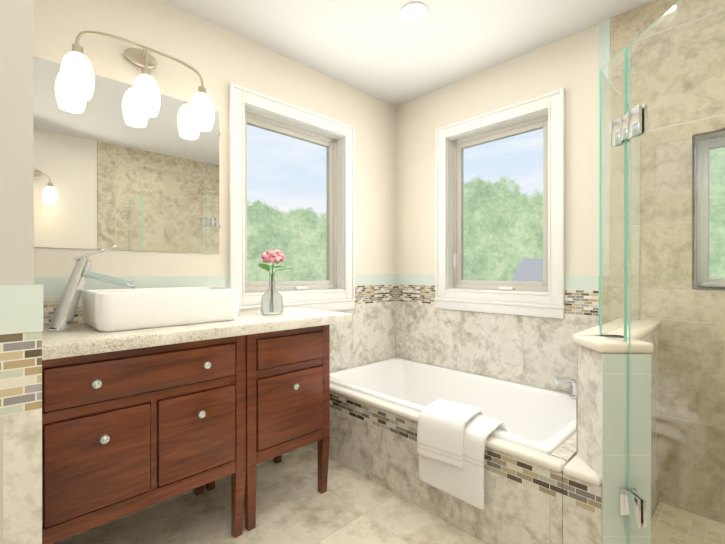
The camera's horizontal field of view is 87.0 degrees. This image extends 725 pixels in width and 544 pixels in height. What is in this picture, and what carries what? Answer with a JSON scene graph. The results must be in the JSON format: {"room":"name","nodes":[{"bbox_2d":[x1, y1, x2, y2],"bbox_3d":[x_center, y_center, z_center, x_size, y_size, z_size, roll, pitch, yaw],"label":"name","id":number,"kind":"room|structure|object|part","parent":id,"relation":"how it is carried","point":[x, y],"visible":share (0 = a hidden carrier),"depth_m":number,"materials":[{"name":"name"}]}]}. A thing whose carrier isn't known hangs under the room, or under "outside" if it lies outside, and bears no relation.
{"room":"bathroom","nodes":[
{"label":"bathroom","id":0,"kind":"room"},
{"bbox_2d":[0,0,33,284],"bbox_3d":[-1.372,-0.098,0.677,1.130,2.440,1.140,0,0,-44],"label":"wall block","id":1,"kind":"object","parent":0,"point":[16,161],"visible":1,"depth_m":0.65,"materials":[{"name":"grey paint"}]},
{"bbox_2d":[0,285,43,543],"bbox_3d":[-0.967,0.573,0.270,1.142,1.100,0.012,0,0,-44],"label":"tile wainscot","id":2,"kind":"structure","parent":1,"relation":"attached to","point":[21,318],"depth_m":0.64,"materials":[{"name":"tile"}]},
{"bbox_2d":[33,0,395,276],"bbox_3d":[-1.007,-0.100,1.931,3.700,2.440,0.150,0,0,-44],"label":"wall","id":3,"kind":"structure","parent":0,"point":[219,59],"depth_m":2.02,"materials":[{"name":"beige paint"}]},
{"bbox_2d":[33,56,220,252],"bbox_3d":[-1.047,-0.480,1.778,0.790,0.760,0.009,0,0,-44],"label":"mirror","id":4,"kind":"object","parent":3,"relation":"attached to","point":[112,167],"visible":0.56,"depth_m":1.73,"materials":[{"name":"white mirror"}]},
{"bbox_2d":[60,31,214,130],"bbox_3d":[-0.988,-0.875,1.737,0.615,0.321,0.152,0,0,-44],"label":"sconce","id":5,"kind":"object","parent":3,"relation":"attached to","point":[77,76],"visible":1,"depth_m":1.68,"materials":[{"name":"white glass"}]},
{"bbox_2d":[34,274,395,543],"bbox_3d":[-0.545,0.569,2.268,2.270,1.100,0.012,0,0,-44],"label":"wainscot","id":6,"kind":"structure","parent":3,"relation":"attached to","point":[367,335],"depth_m":2.70,"materials":[{"name":"stone"}]},
{"bbox_2d":[229,82,355,310],"bbox_3d":[-0.435,-0.384,2.447,0.936,1.294,0.158,0,0,-44],"label":"window","id":7,"kind":"structure","parent":3,"relation":"in","point":[242,99],"depth_m":2.45,"materials":[{"name":"white wood"}]},
{"bbox_3d":[-0.463,-0.411,2.475,0.744,1.060,0.080,0,0,-44],"label":"window frame","id":8,"kind":"part","parent":7,"relation":"part of","materials":[{"name":"white wood"}]},
{"bbox_2d":[59,446,485,543],"bbox_3d":[-0.028,1.171,0.925,3.700,0.100,2.960,0,0,-44],"label":"floor","id":9,"kind":"structure","parent":0,"point":[295,506],"depth_m":1.74,"materials":[{"name":"tile"}]},
{"bbox_2d":[42,323,337,543],"bbox_3d":[-0.739,0.690,1.697,1.172,0.859,0.522,0,0,-44],"label":"bathroom vanity","id":10,"kind":"object","parent":9,"relation":"on","point":[135,420],"depth_m":1.43,"materials":[{"name":"brown wood"}]},
{"bbox_3d":[-0.587,0.453,1.505,0.798,0.216,0.036,0,0,-44],"label":"knob","id":11,"kind":"part","parent":10,"relation":"part of","materials":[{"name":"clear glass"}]},
{"bbox_2d":[42,307,351,362],"bbox_3d":[-0.700,0.237,1.727,1.273,0.043,0.548,0,0,-44],"label":"countertop","id":12,"kind":"structure","parent":10,"relation":"on","point":[82,339],"depth_m":1.42,"materials":[{"name":"beige stone"}]},
{"bbox_2d":[46,243,135,331],"bbox_3d":[-1.042,0.050,1.474,0.276,0.331,0.090,0,0,-44],"label":"faucet","id":13,"kind":"object","parent":12,"relation":"on","point":[63,316],"visible":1,"depth_m":1.42,"materials":[{"name":"silver metal"}]},
{"bbox_2d":[82,270,135,288],"bbox_3d":[-1.005,0.029,1.509,0.174,0.076,0.090,0,0,-44],"label":"faucet spout","id":14,"kind":"object","parent":13,"relation":"on","point":[85,273],"depth_m":1.47,"materials":[{"name":"clear glass"}]},
{"bbox_2d":[82,287,238,331],"bbox_3d":[-0.849,0.144,1.639,0.540,0.140,0.350,0,0,-44],"label":"sink","id":15,"kind":"object","parent":12,"relation":"in","point":[108,310],"visible":1,"depth_m":1.48,"materials":[{"name":"white ceramic"}]},
{"bbox_2d":[258,249,293,314],"bbox_3d":[-0.452,0.047,1.966,0.203,0.332,0.137,0,0,-44],"label":"vase","id":16,"kind":"object","parent":12,"relation":"on","point":[271,300],"visible":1,"depth_m":1.93,"materials":[{"name":"clear glass"}]},
{"bbox_2d":[309,357,575,543],"bbox_3d":[0.485,0.844,2.202,0.860,0.551,1.518,0,0,-44],"label":"tub surround","id":17,"kind":"object","parent":9,"relation":"on","point":[377,407],"visible":0.69,"depth_m":1.98,"materials":[{"name":"stone"}]},
{"bbox_2d":[417,399,508,509],"bbox_3d":[0.444,0.794,1.730,0.300,0.342,0.337,0,0,-44],"label":"towel","id":18,"kind":"object","parent":17,"relation":"on","point":[452,437],"visible":0.94,"depth_m":1.64,"materials":[{"name":"white fabric"}]},
{"bbox_3d":[1.117,0.623,2.073,0.116,0.108,0.112,0,0,-44],"label":"spout","id":19,"kind":"part","parent":17,"relation":"part of","materials":[{"name":"silver metal"}]},
{"bbox_2d":[563,324,628,543],"bbox_3d":[1.097,0.678,1.572,0.861,0.885,0.259,0,0,-44],"label":"wall","id":20,"kind":"structure","parent":9,"relation":"on","point":[595,472],"depth_m":1.29,"materials":[{"name":"stone"}]},
{"bbox_2d":[163,0,653,106],"bbox_3d":[-0.028,-1.369,0.921,3.700,0.100,2.960,0,0,-44],"label":"ceiling","id":21,"kind":"structure","parent":0,"point":[382,50],"depth_m":2.11,"materials":[{"name":"white paint"}]},
{"bbox_2d":[400,2,428,21],"bbox_3d":[0.262,-1.316,1.942,0.148,0.007,0.148,0,0,-44],"label":"recessed light","id":22,"kind":"object","parent":21,"relation":"in","point":[414,12],"visible":1,"depth_m":1.94,"materials":[{"name":"white glass"}]},
{"bbox_2d":[396,24,598,275],"bbox_3d":[1.297,-0.101,2.106,0.150,2.440,2.810,0,0,-44],"label":"wall","id":23,"kind":"structure","parent":0,"point":[569,65],"depth_m":2.34,"materials":[{"name":"beige paint"}]},
{"bbox_2d":[396,274,598,393],"bbox_3d":[0.762,0.569,2.542,0.012,1.100,1.420,0,0,-44],"label":"wainscot","id":24,"kind":"structure","parent":23,"relation":"attached to","point":[540,352],"depth_m":2.44,"materials":[{"name":"stone"}]},
{"bbox_2d":[434,88,565,318],"bbox_3d":[0.876,-0.384,2.498,0.158,1.294,0.876,0,0,-44],"label":"window","id":25,"kind":"structure","parent":23,"relation":"in","point":[550,303],"depth_m":2.43,"materials":[{"name":"white wood"}]},
{"bbox_3d":[0.904,-0.411,2.526,0.080,1.060,0.684,0,0,-44],"label":"window frame","id":26,"kind":"part","parent":25,"relation":"part of","materials":[{"name":"white wood"}]},
{"bbox_2d":[599,0,678,283],"bbox_3d":[1.717,-0.100,1.622,0.102,2.440,1.230,0,0,-44],"label":"shower wall tile","id":27,"kind":"structure","parent":23,"relation":"attached to","point":[619,33],"depth_m":1.95,"materials":[{"name":"tile"}]},
{"bbox_3d":[1.025,1.087,0.785,0.540,0.070,0.967,0,0,-44],"label":"trim","id":28,"kind":"structure","parent":0,"visible":0},
{"bbox_2d":[599,0,724,543],"bbox_3d":[0.924,0.149,0.822,0.272,1.795,1.178,0,0,-14],"label":"glass","id":29,"kind":"object","parent":28,"relation":"on","point":[662,218],"visible":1,"depth_m":0.92,"materials":[{"name":"teal"}]},
{"label":"outside","id":30,"kind":"structure","parent":0,"visible":0},
{"bbox_2d":[247,125,542,281],"bbox_3d":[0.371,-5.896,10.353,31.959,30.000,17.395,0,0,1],"label":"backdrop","id":31,"kind":"structure","parent":30,"point":[502,204],"depth_m":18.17,"materials":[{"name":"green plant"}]},
{"bbox_2d":[511,258,542,281],"bbox_3d":[6.205,0.140,12.734,4.000,1.120,1.200,0,0,-44],"label":"house roof","id":32,"kind":"structure","parent":30,"point":[529,269],"depth_m":11.40,"materials":[{"name":"grey"}]}
]}

